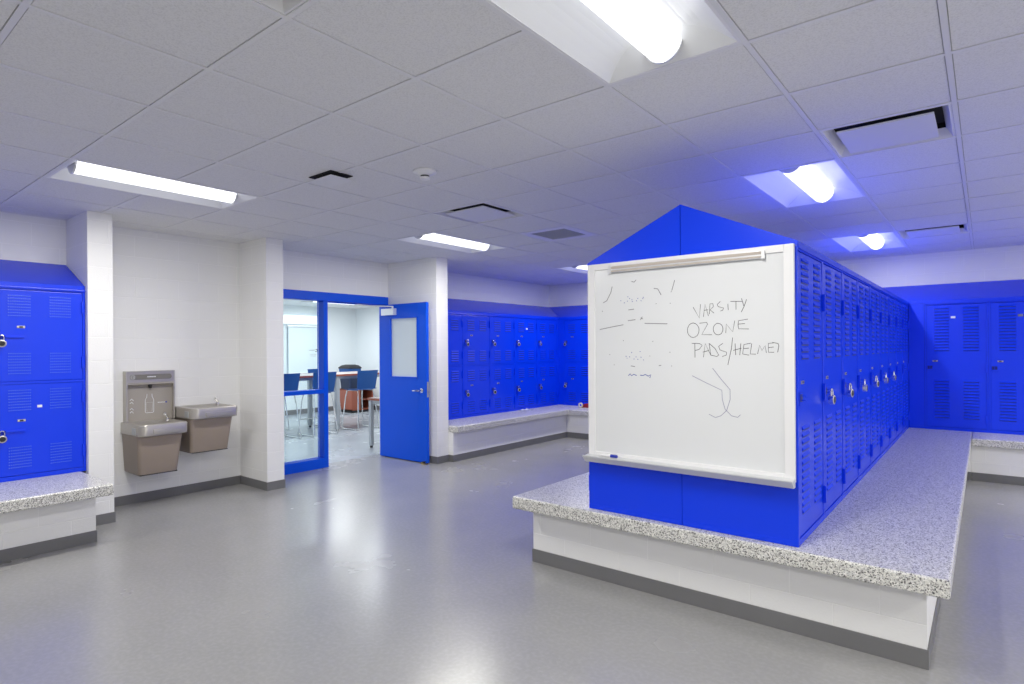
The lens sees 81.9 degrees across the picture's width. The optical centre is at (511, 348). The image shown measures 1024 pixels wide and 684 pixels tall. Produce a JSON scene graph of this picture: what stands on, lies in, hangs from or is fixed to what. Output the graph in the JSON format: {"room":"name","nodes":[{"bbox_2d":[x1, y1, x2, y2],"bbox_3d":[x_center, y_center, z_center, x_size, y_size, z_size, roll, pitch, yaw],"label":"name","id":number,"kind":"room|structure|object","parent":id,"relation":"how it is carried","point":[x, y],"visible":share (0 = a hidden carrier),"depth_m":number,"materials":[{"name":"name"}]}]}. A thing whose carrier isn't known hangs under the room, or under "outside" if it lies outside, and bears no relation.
{"room":"locker room","nodes":[
{"label":"locker room","id":0,"kind":"room"},
{"bbox_2d":[0,212,548,496],"bbox_3d":[-3.625,0.117,6.010,0.200,2.790,13.647,0,0,39],"label":"wall","id":1,"kind":"structure","parent":0,"point":[176,298],"depth_m":6.15,"materials":[{"name":"white paint"}]},
{"bbox_2d":[121,370,186,475],"bbox_3d":[-3.434,0.709,5.697,0.481,0.973,0.461,0,0,39],"label":"fountain","id":2,"kind":"object","parent":1,"relation":"attached to","point":[151,440],"visible":1,"depth_m":5.67,"materials":[{"name":"silver metal"}]},
{"bbox_2d":[128,469,176,475],"bbox_3d":[-3.475,1.191,5.717,0.290,0.010,0.325,0,0,39],"label":"grille","id":3,"kind":"object","parent":2,"relation":"attached to","point":[162,470],"depth_m":5.58,"materials":[{"name":"metal"}]},
{"bbox_2d":[121,419,186,436],"bbox_3d":[-3.443,0.767,5.690,0.473,0.117,0.425,0,0,39],"label":"basin","id":4,"kind":"object","parent":2,"relation":"in","point":[129,427],"depth_m":5.58,"materials":[{"name":"silver metal"}]},
{"bbox_2d":[174,397,236,453],"bbox_3d":[-3.143,0.777,6.059,0.480,0.542,0.464,0,0,39],"label":"fountain","id":5,"kind":"object","parent":1,"relation":"attached to","point":[208,425],"visible":0.97,"depth_m":5.93,"materials":[{"name":"silver metal"}]},
{"bbox_2d":[183,448,227,453],"bbox_3d":[-3.178,1.044,6.089,0.290,0.010,0.352,0,0,39],"label":"grille","id":6,"kind":"object","parent":5,"relation":"attached to","point":[204,449],"depth_m":5.93,"materials":[{"name":"metal"}]},
{"bbox_2d":[175,403,236,419],"bbox_3d":[-3.146,0.650,6.061,0.473,0.117,0.452,0,0,39],"label":"basin","id":7,"kind":"object","parent":5,"relation":"in","point":[213,411],"depth_m":5.93,"materials":[{"name":"silver metal"}]},
{"bbox_2d":[96,455,448,525],"bbox_3d":[-2.424,1.459,6.563,0.969,0.090,3.911,0,0,39],"label":"baseboard","id":8,"kind":"structure","parent":1,"relation":"attached to","point":[106,518],"depth_m":6.18,"materials":[{"name":"rubber"}]},
{"bbox_2d":[290,299,318,389],"bbox_3d":[-2.708,-0.037,7.171,0.011,1.111,0.813,0,0,39],"label":"window","id":9,"kind":"structure","parent":1,"relation":"in","point":[290,299],"depth_m":7.49,"materials":[{"name":"clear glass"}]},
{"bbox_2d":[285,405,379,414],"bbox_3d":[-3.840,1.458,10.419,5.663,0.110,6.850,0,0,39],"label":"baseboard","id":10,"kind":"structure","parent":1,"relation":"attached to","point":[330,408],"depth_m":13.69,"materials":[{"name":"rubber"}]},
{"bbox_2d":[283,289,387,474],"bbox_3d":[-2.369,0.400,7.524,0.144,2.207,1.910,0,0,39],"label":"trim","id":11,"kind":"structure","parent":1,"relation":"attached to","point":[322,298],"depth_m":7.44,"materials":[{"name":"blue metal"}]},
{"bbox_2d":[0,0,1023,285],"bbox_3d":[0.420,-1.189,2.763,10.187,0.012,13.647,0,0,39],"label":"grid","id":12,"kind":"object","parent":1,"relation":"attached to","point":[23,5],"depth_m":3.22,"materials":[{"name":"white metal"}]},
{"bbox_2d":[283,305,355,410],"bbox_3d":[-6.096,0.303,12.221,0.100,2.650,7.050,0,0,39],"label":"wall","id":13,"kind":"structure","parent":0,"point":[341,321],"depth_m":14.34,"materials":[{"name":"white paint"}]},
{"bbox_2d":[283,315,316,324],"bbox_3d":[-4.847,-0.650,13.579,0.160,0.200,1.060,0,0,39],"label":"wall light","id":14,"kind":"object","parent":13,"relation":"attached to","point":[287,319],"visible":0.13,"depth_m":13.46,"materials":[{"name":"white plastic"}]},
{"bbox_2d":[287,325,316,373],"bbox_3d":[-4.753,0.029,13.738,0.060,1.119,1.020,0,0,39],"label":"projection screen","id":15,"kind":"object","parent":13,"relation":"attached to","point":[302,339],"visible":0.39,"depth_m":13.61,"materials":[{"name":"white fabric"}]},
{"bbox_2d":[283,299,374,308],"bbox_3d":[-3.856,-1.012,10.419,5.663,0.050,6.850,0,0,39],"label":"ceiling","id":16,"kind":"structure","parent":0,"point":[285,301],"depth_m":13.58,"materials":[{"name":"white tile"}]},
{"bbox_2d":[301,301,353,304],"bbox_3d":[-3.825,-1.015,12.668,0.588,0.125,1.197,0,0,39],"label":"ceiling light","id":17,"kind":"object","parent":16,"relation":"attached to","point":[301,301],"visible":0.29,"depth_m":12.66,"materials":[{"name":"white plastic"}]},
{"bbox_2d":[356,307,379,405],"bbox_3d":[-1.675,0.274,13.131,5.663,2.650,0.100,0,0,39],"label":"wall","id":18,"kind":"structure","parent":0,"point":[367,319],"depth_m":14.55,"materials":[{"name":"white paint"}]},
{"bbox_2d":[0,0,1023,285],"bbox_3d":[0.420,-1.197,2.763,10.187,0.020,13.647,0,0,39],"label":"ceiling","id":19,"kind":"structure","parent":0,"point":[517,75],"depth_m":3.06,"materials":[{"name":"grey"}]},
{"bbox_2d":[47,160,258,208],"bbox_3d":[-2.564,-1.213,4.299,0.588,0.125,1.197,0,0,39],"label":"ceiling light","id":20,"kind":"object","parent":19,"relation":"attached to","point":[75,171],"visible":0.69,"depth_m":4.29,"materials":[{"name":"white plastic"}]},
{"bbox_2d":[255,0,306,14],"bbox_3d":[-0.757,-1.215,1.680,0.586,0.092,0.586,0,0,39],"label":"ceiling vent","id":21,"kind":"object","parent":19,"relation":"in","point":[283,6],"visible":1,"depth_m":2.04,"materials":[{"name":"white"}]},
{"bbox_2d":[309,170,352,186],"bbox_3d":[-1.241,-1.159,4.044,0.256,0.033,0.176,0,0,39],"label":"ceiling vent","id":22,"kind":"object","parent":19,"relation":"in","point":[330,178],"visible":1,"depth_m":4.02,"materials":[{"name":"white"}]},
{"bbox_2d":[413,167,436,180],"bbox_3d":[-0.580,-1.149,3.928,0.158,0.060,0.158,0,0,39],"label":"smoke detector","id":23,"kind":"object","parent":19,"relation":"attached to","point":[424,173],"visible":1,"depth_m":3.89,"materials":[{"name":"white plastic"}]},
{"bbox_2d":[397,233,504,252],"bbox_3d":[-0.658,-1.225,6.678,0.588,0.125,1.197,0,0,39],"label":"ceiling light","id":24,"kind":"object","parent":19,"relation":"attached to","point":[432,239],"visible":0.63,"depth_m":6.73,"materials":[{"name":"white plastic"}]},
{"bbox_2d":[436,203,524,223],"bbox_3d":[-0.278,-1.218,5.202,0.586,0.092,0.586,0,0,39],"label":"ceiling vent","id":25,"kind":"object","parent":19,"relation":"in","point":[482,212],"visible":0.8,"depth_m":5.22,"materials":[{"name":"white metal"}]},
{"bbox_2d":[521,226,594,241],"bbox_3d":[0.484,-1.202,6.153,0.586,0.034,0.586,0,0,39],"label":"ceiling vent","id":26,"kind":"object","parent":19,"relation":"in","point":[561,233],"visible":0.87,"depth_m":6.17,"materials":[{"name":"grey metal"}]},
{"bbox_2d":[557,265,587,273],"bbox_3d":[1.247,-1.238,9.057,0.588,0.125,1.197,0,0,39],"label":"ceiling light","id":27,"kind":"object","parent":19,"relation":"attached to","point":[581,269],"visible":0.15,"depth_m":8.99,"materials":[{"name":"white plastic"}]},
{"bbox_2d":[486,0,741,84],"bbox_3d":[0.291,-1.232,2.012,0.588,0.125,1.197,0,0,39],"label":"ceiling light","id":28,"kind":"object","parent":19,"relation":"attached to","point":[616,41],"visible":0.98,"depth_m":2.28,"materials":[{"name":"white plastic"}]},
{"bbox_2d":[742,160,865,207],"bbox_3d":[2.196,-1.244,4.391,0.588,0.125,1.197,0,0,39],"label":"ceiling light","id":29,"kind":"object","parent":19,"relation":"attached to","point":[827,181],"visible":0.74,"depth_m":4.46,"materials":[{"name":"white plastic"}]},
{"bbox_2d":[831,232,905,251],"bbox_3d":[4.102,-1.256,6.770,0.588,0.125,1.197,0,0,39],"label":"ceiling light","id":30,"kind":"object","parent":19,"relation":"attached to","point":[877,241],"visible":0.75,"depth_m":6.95,"materials":[{"name":"white plastic"}]},
{"bbox_2d":[819,104,955,156],"bbox_3d":[2.100,-1.234,3.296,0.586,0.092,0.586,0,0,39],"label":"ceiling vent","id":31,"kind":"object","parent":19,"relation":"in","point":[933,123],"visible":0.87,"depth_m":3.29,"materials":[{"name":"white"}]},
{"bbox_2d":[897,224,968,238],"bbox_3d":[4.387,-1.248,6.151,0.586,0.092,0.586,0,0,39],"label":"ceiling vent","id":32,"kind":"object","parent":19,"relation":"in","point":[962,228],"visible":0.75,"depth_m":6.19,"materials":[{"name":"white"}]},
{"bbox_2d":[0,410,1023,683],"bbox_3d":[-1.772,1.550,4.533,16.250,0.100,14.047,0,0,39],"label":"floor","id":33,"kind":"structure","parent":0,"point":[375,569],"depth_m":3.48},
{"bbox_2d":[0,471,113,562],"bbox_3d":[-4.829,1.284,3.311,1.280,0.470,4.120,0,0,39],"label":"bench","id":34,"kind":"object","parent":33,"relation":"on","point":[39,515],"visible":0.84,"depth_m":4.36,"materials":[{"name":"stone"}]},
{"bbox_2d":[0,285,85,482],"bbox_3d":[-4.004,0.279,4.934,0.548,1.530,0.609,0,0,39],"label":"locker","id":35,"kind":"object","parent":34,"relation":"on","point":[43,360],"visible":1,"depth_m":4.79,"materials":[{"name":"blue metal"}]},
{"bbox_2d":[0,431,6,442],"bbox_3d":[-3.938,0.685,4.561,0.032,0.097,0.058,0,0,39],"label":"padlock","id":36,"kind":"object","parent":35,"relation":"attached to","point":[3,439],"visible":1,"depth_m":4.56,"materials":[{"name":"silver metal"}]},
{"bbox_2d":[0,335,6,346],"bbox_3d":[-3.943,-0.056,4.561,0.032,0.097,0.058,0,0,39],"label":"padlock","id":37,"kind":"object","parent":35,"relation":"attached to","point":[3,342],"visible":1,"depth_m":4.56,"materials":[{"name":"silver metal"}]},
{"bbox_2d":[0,259,84,290],"bbox_3d":[-4.974,-0.612,3.757,0.517,0.264,3.650,0,0,39],"label":"locker top","id":38,"kind":"object","parent":35,"relation":"on","point":[12,273],"visible":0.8,"depth_m":4.93,"materials":[{"name":"blue metal"}]},
{"bbox_2d":[66,211,113,514],"bbox_3d":[-3.745,0.172,5.238,0.577,2.680,0.187,0,0,39],"label":"wall pier","id":39,"kind":"object","parent":33,"relation":"on","point":[89,234],"visible":0.63,"depth_m":5.06,"materials":[{"name":"white paint"}]},
{"bbox_2d":[239,237,283,481],"bbox_3d":[-2.750,0.166,6.480,0.577,2.680,0.195,0,0,39],"label":"wall pier","id":40,"kind":"object","parent":33,"relation":"on","point":[260,260],"visible":0.9,"depth_m":6.34,"materials":[{"name":"white paint"}]},
{"bbox_2d":[285,397,288,429],"bbox_3d":[-4.482,0.969,10.925,0.518,1.092,0.492,0,0,39],"label":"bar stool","id":41,"kind":"object","parent":33,"relation":"on","point":[285,397],"visible":0.06,"depth_m":10.94,"materials":[{"name":"silver metal"}]},
{"bbox_2d":[284,373,301,438],"bbox_3d":[-3.849,0.965,9.802,0.518,1.092,0.492,0,0,39],"label":"bar stool","id":42,"kind":"object","parent":33,"relation":"on","point":[291,381],"visible":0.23,"depth_m":9.77,"materials":[{"name":"blue plastic"}]},
{"bbox_2d":[297,372,337,436],"bbox_3d":[-3.405,0.962,10.356,0.518,1.092,0.492,0,0,39],"label":"bar stool","id":43,"kind":"object","parent":33,"relation":"on","point":[331,375],"visible":0.48,"depth_m":10.30,"materials":[{"name":"blue plastic"}]},
{"bbox_2d":[307,369,341,424],"bbox_3d":[-3.757,0.965,11.830,0.518,1.092,0.492,0,0,39],"label":"bar stool","id":44,"kind":"object","parent":33,"relation":"on","point":[309,370],"visible":0.17,"depth_m":11.85,"materials":[{"name":"blue plastic"}]},
{"bbox_2d":[299,370,378,430],"bbox_3d":[-3.493,0.995,11.106,0.978,1.031,3.648,0,0,39],"label":"table","id":45,"kind":"object","parent":33,"relation":"on","point":[308,377],"visible":0.28,"depth_m":10.82,"materials":[{"name":"beige laminate"}]},
{"bbox_2d":[340,388,372,412],"bbox_3d":[-3.725,1.232,14.086,0.520,0.560,0.620,0,0,39],"label":"storage cabinet","id":46,"kind":"object","parent":33,"relation":"on","point":[351,406],"visible":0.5,"depth_m":13.86,"materials":[{"name":"red laminate"}]},
{"bbox_2d":[338,364,361,388],"bbox_3d":[-3.828,0.670,13.961,0.480,0.565,0.370,0,0,39],"label":"bin","id":47,"kind":"object","parent":46,"relation":"on","point":[350,383],"visible":0.73,"depth_m":13.81,"materials":[{"name":"plastic"}]},
{"bbox_2d":[342,370,378,430],"bbox_3d":[-2.847,0.959,11.101,0.518,1.092,0.492,0,0,39],"label":"bar stool","id":48,"kind":"object","parent":33,"relation":"on","point":[366,379],"visible":0.99,"depth_m":10.98,"materials":[{"name":"blue plastic"}]},
{"bbox_2d":[367,397,379,447],"bbox_3d":[-1.476,1.122,9.389,0.543,0.751,1.608,0,0,39],"label":"table","id":49,"kind":"object","parent":33,"relation":"on","point":[373,400],"visible":0.25,"depth_m":8.91,"materials":[{"name":"grey metal"}]},
{"bbox_2d":[388,257,448,456],"bbox_3d":[-1.281,0.156,8.006,0.962,2.680,0.204,0,0,39],"label":"wall pier","id":50,"kind":"object","parent":33,"relation":"on","point":[421,280],"visible":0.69,"depth_m":7.71,"materials":[{"name":"white paint"}]},
{"bbox_2d":[355,302,428,462],"bbox_3d":[-1.574,0.446,7.770,0.960,2.080,0.537,0,0,39],"label":"door","id":51,"kind":"structure","parent":50,"relation":"attached to","point":[404,328],"depth_m":7.89,"materials":[{"name":"blue metal"}]},
{"bbox_2d":[448,405,588,461],"bbox_3d":[1.137,1.246,8.570,4.015,0.470,3.701,0,0,39],"label":"bench","id":52,"kind":"object","parent":33,"relation":"on","point":[476,436],"visible":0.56,"depth_m":8.76,"materials":[{"name":"stone"}]},
{"bbox_2d":[448,313,463,419],"bbox_3d":[-1.093,0.260,8.567,0.548,1.530,0.609,0,0,39],"label":"locker","id":53,"kind":"object","parent":52,"relation":"on","point":[455,320],"visible":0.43,"depth_m":8.53,"materials":[{"name":"blue metal"}]},
{"bbox_2d":[448,298,514,316],"bbox_3d":[-0.776,-0.640,8.990,0.524,0.264,1.966,0,0,39],"label":"locker top","id":54,"kind":"object","parent":53,"relation":"on","point":[454,305],"visible":0.5,"depth_m":9.17,"materials":[{"name":"blue metal"}]},
{"bbox_2d":[463,313,490,417],"bbox_3d":[-0.712,0.258,9.043,0.548,1.530,0.609,0,0,39],"label":"locker","id":55,"kind":"object","parent":52,"relation":"on","point":[476,327],"visible":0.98,"depth_m":8.89,"materials":[{"name":"blue metal"}]},
{"bbox_2d":[490,315,515,413],"bbox_3d":[-0.331,0.255,9.519,0.548,1.530,0.609,0,0,39],"label":"locker","id":56,"kind":"object","parent":52,"relation":"on","point":[502,330],"visible":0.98,"depth_m":9.36,"materials":[{"name":"blue metal"}]},
{"bbox_2d":[515,317,537,410],"bbox_3d":[0.050,0.253,9.995,0.548,1.530,0.609,0,0,39],"label":"locker","id":57,"kind":"object","parent":52,"relation":"on","point":[526,354],"visible":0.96,"depth_m":9.84,"materials":[{"name":"blue metal"}]},
{"bbox_2d":[491,302,587,318],"bbox_3d":[0.969,-0.651,9.961,2.035,0.264,1.726,0,0,39],"label":"locker top","id":58,"kind":"object","parent":57,"relation":"on","point":[580,311],"visible":0.41,"depth_m":10.47,"materials":[{"name":"blue metal"}]},
{"bbox_2d":[537,318,557,406],"bbox_3d":[0.431,0.250,10.470,0.548,1.530,0.609,0,0,39],"label":"locker","id":59,"kind":"object","parent":52,"relation":"on","point":[547,375],"visible":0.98,"depth_m":10.32,"materials":[{"name":"blue metal"}]},
{"bbox_2d":[557,319,558,404],"bbox_3d":[0.767,0.248,10.913,0.519,1.528,0.499,0,0,39],"label":"cabinet filler","id":60,"kind":"object","parent":52,"relation":"on","point":[558,319],"visible":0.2,"depth_m":10.58,"materials":[{"name":"blue metal"}]},
{"bbox_2d":[559,319,563,404],"bbox_3d":[1.024,0.246,10.735,0.103,1.528,0.454,0,0,39],"label":"cabinet filler","id":61,"kind":"object","parent":52,"relation":"on","point":[561,321],"visible":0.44,"depth_m":10.56,"materials":[{"name":"blue metal"}]},
{"bbox_2d":[563,318,587,405],"bbox_3d":[1.294,0.245,10.501,0.609,1.530,0.483,0,0,39],"label":"locker","id":62,"kind":"object","parent":52,"relation":"on","point":[575,330],"visible":0.68,"depth_m":10.36,"materials":[{"name":"blue metal"}]},
{"bbox_2d":[513,428,971,669],"bbox_3d":[2.846,1.234,5.677,2.424,0.470,6.080,0,0,39],"label":"bench","id":63,"kind":"object","parent":33,"relation":"on","point":[873,577],"visible":0.74,"depth_m":3.29,"materials":[{"name":"stone"}]},
{"bbox_2d":[589,462,681,524],"bbox_3d":[0.726,0.248,3.559,0.612,1.528,0.008,0,0,39],"label":"end panel","id":64,"kind":"object","parent":63,"relation":"on","point":[637,492],"visible":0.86,"depth_m":3.54,"materials":[{"name":"blue metal"}]},
{"bbox_2d":[682,245,798,546],"bbox_3d":[1.206,0.245,3.174,0.612,1.528,0.008,0,0,39],"label":"end panel","id":65,"kind":"object","parent":63,"relation":"on","point":[767,513],"visible":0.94,"depth_m":3.14,"materials":[{"name":"blue metal"}]},
{"bbox_2d":[582,243,795,488],"bbox_3d":[0.934,0.089,3.326,1.210,1.227,0.092,0,0,39],"label":"whiteboard","id":66,"kind":"object","parent":65,"relation":"attached to","point":[691,357],"visible":1,"depth_m":3.28,"materials":[{"name":"white plastic"}]},
{"bbox_2d":[599,453,617,457],"bbox_3d":[0.587,0.654,3.592,0.118,0.019,0.020,0,0,39],"label":"marker","id":67,"kind":"object","parent":66,"relation":"on","point":[600,454],"visible":1,"depth_m":3.58,"materials":[{"name":"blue plastic"}]},
{"bbox_2d":[582,453,794,488],"bbox_3d":[0.930,0.681,3.316,1.210,0.043,0.066,0,0,39],"label":"tray","id":68,"kind":"object","parent":66,"relation":"on","point":[777,479],"depth_m":3.24,"materials":[{"name":"white metal"}]},
{"bbox_2d":[797,245,826,546],"bbox_3d":[1.410,0.244,3.408,0.639,1.530,0.609,0,0,39],"label":"locker","id":69,"kind":"object","parent":63,"relation":"on","point":[811,298],"visible":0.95,"depth_m":3.22,"materials":[{"name":"blue metal"}]},
{"bbox_2d":[823,259,845,519],"bbox_3d":[1.791,0.241,3.883,0.639,1.530,0.609,0,0,39],"label":"locker","id":70,"kind":"object","parent":63,"relation":"on","point":[834,470],"visible":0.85,"depth_m":3.70,"materials":[{"name":"blue metal"}]},
{"bbox_2d":[828,388,835,404],"bbox_3d":[1.890,0.284,3.483,0.032,0.097,0.058,0,0,44],"label":"padlock","id":71,"kind":"object","parent":70,"relation":"attached to","point":[831,398],"visible":1,"depth_m":3.47,"materials":[{"name":"silver metal"}]},
{"bbox_2d":[842,269,860,497],"bbox_3d":[2.172,0.239,4.359,0.639,1.530,0.609,0,0,39],"label":"locker","id":72,"kind":"object","parent":63,"relation":"on","point":[852,459],"visible":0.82,"depth_m":4.19,"materials":[{"name":"blue metal"}]},
{"bbox_2d":[847,383,853,396],"bbox_3d":[2.271,0.282,3.958,0.058,0.097,0.032,0,0,-41],"label":"padlock","id":73,"kind":"object","parent":72,"relation":"attached to","point":[850,392],"visible":1,"depth_m":3.95,"materials":[{"name":"silver metal"}]},
{"bbox_2d":[858,278,872,480],"bbox_3d":[2.553,0.236,4.835,0.639,1.530,0.609,0,0,39],"label":"locker","id":74,"kind":"object","parent":63,"relation":"on","point":[864,348],"visible":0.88,"depth_m":4.67,"materials":[{"name":"blue metal"}]},
{"bbox_2d":[862,379,867,391],"bbox_3d":[2.652,0.279,4.435,0.032,0.097,0.058,0,0,34],"label":"padlock","id":75,"kind":"object","parent":74,"relation":"attached to","point":[864,386],"visible":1,"depth_m":4.42,"materials":[{"name":"silver metal"}]},
{"bbox_2d":[870,284,882,467],"bbox_3d":[2.934,0.234,5.311,0.639,1.530,0.609,0,0,39],"label":"locker","id":76,"kind":"object","parent":63,"relation":"on","point":[875,324],"visible":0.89,"depth_m":5.15,"materials":[{"name":"blue metal"}]},
{"bbox_2d":[873,376,879,386],"bbox_3d":[3.033,0.277,4.910,0.058,0.097,0.032,0,0,-39],"label":"padlock","id":77,"kind":"object","parent":76,"relation":"attached to","point":[876,383],"visible":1,"depth_m":4.90,"materials":[{"name":"silver metal"}]},
{"bbox_2d":[880,290,891,457],"bbox_3d":[3.315,0.232,5.786,0.639,1.530,0.609,0,0,39],"label":"locker","id":78,"kind":"object","parent":63,"relation":"on","point":[884,296],"visible":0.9,"depth_m":5.62,"materials":[{"name":"blue metal"}]},
{"bbox_2d":[884,373,888,383],"bbox_3d":[3.414,0.274,5.386,0.032,0.097,0.058,0,0,38],"label":"padlock","id":79,"kind":"object","parent":78,"relation":"attached to","point":[886,380],"visible":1,"depth_m":5.37,"materials":[{"name":"silver metal"}]},
{"bbox_2d":[889,294,898,447],"bbox_3d":[3.696,0.229,6.262,0.639,1.530,0.609,0,0,39],"label":"locker","id":80,"kind":"object","parent":63,"relation":"on","point":[894,425],"visible":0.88,"depth_m":6.11,"materials":[{"name":"blue metal"}]},
{"bbox_2d":[892,371,896,379],"bbox_3d":[3.795,0.272,5.862,0.032,0.097,0.058,0,0,43],"label":"padlock","id":81,"kind":"object","parent":80,"relation":"attached to","point":[894,377],"visible":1,"depth_m":5.85,"materials":[{"name":"silver metal"}]},
{"bbox_2d":[896,298,904,439],"bbox_3d":[4.078,0.227,6.738,0.639,1.530,0.609,0,0,39],"label":"locker","id":82,"kind":"object","parent":63,"relation":"on","point":[899,334],"visible":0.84,"depth_m":6.59,"materials":[{"name":"blue metal"}]},
{"bbox_2d":[902,301,909,433],"bbox_3d":[4.459,0.224,7.214,0.639,1.530,0.609,0,0,39],"label":"locker","id":83,"kind":"object","parent":63,"relation":"on","point":[906,414],"visible":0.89,"depth_m":7.07,"materials":[{"name":"blue metal"}]},
{"bbox_2d":[908,305,908,423],"bbox_3d":[4.563,0.223,7.856,1.221,1.528,0.522,0,0,39],"label":"filler panel","id":84,"kind":"object","parent":63,"relation":"on","point":[908,305],"visible":0.11,"depth_m":7.32,"materials":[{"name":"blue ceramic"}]},
{"bbox_2d":[883,279,1023,303],"bbox_3d":[5.607,-0.681,7.056,3.864,0.264,0.460,0,0,39],"label":"locker top","id":85,"kind":"object","parent":84,"relation":"on","point":[1003,289],"visible":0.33,"depth_m":7.14,"materials":[{"name":"blue metal"}]},
{"bbox_2d":[909,304,924,428],"bbox_3d":[5.126,0.220,7.450,0.158,1.528,0.454,0,0,39],"label":"filler panel","id":86,"kind":"object","parent":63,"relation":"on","point":[916,311],"visible":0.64,"depth_m":7.27,"materials":[{"name":"blue metal"}]},
{"bbox_2d":[924,301,988,432],"bbox_3d":[5.417,0.218,7.198,0.609,1.530,0.483,0,0,39],"label":"locker","id":87,"kind":"object","parent":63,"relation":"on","point":[955,333],"visible":1,"depth_m":7.03,"materials":[{"name":"blue metal"}]},
{"bbox_2d":[971,432,1023,485],"bbox_3d":[6.845,1.208,5.674,3.820,0.470,1.085,0,0,39],"label":"bench","id":88,"kind":"object","parent":33,"relation":"on","point":[996,458],"visible":0.87,"depth_m":6.37,"materials":[{"name":"stone"}]},
{"bbox_2d":[988,299,1023,434],"bbox_3d":[5.893,0.215,6.816,0.609,1.530,0.483,0,0,39],"label":"locker","id":89,"kind":"object","parent":88,"relation":"on","point":[1005,317],"visible":1,"depth_m":6.74,"materials":[{"name":"blue metal"}]},
{"bbox_2d":[549,245,1023,306],"bbox_3d":[4.757,0.062,8.166,10.587,2.790,0.200,0,0,39],"label":"wall","id":90,"kind":"structure","parent":0,"point":[998,263],"depth_m":7.55,"materials":[{"name":"white paint"}]},
{"bbox_3d":[0.909,0.247,3.808,0.639,1.530,0.609,0,0,39],"label":"locker","id":91,"kind":"object","parent":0,"visible":0},
{"bbox_2d":[587,205,908,303],"bbox_3d":[2.840,-0.681,5.713,1.236,0.301,6.020,0,0,39],"label":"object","id":92,"kind":"structure","parent":91,"relation":"on","point":[683,230],"depth_m":3.34,"materials":[{"name":"blue metal"}]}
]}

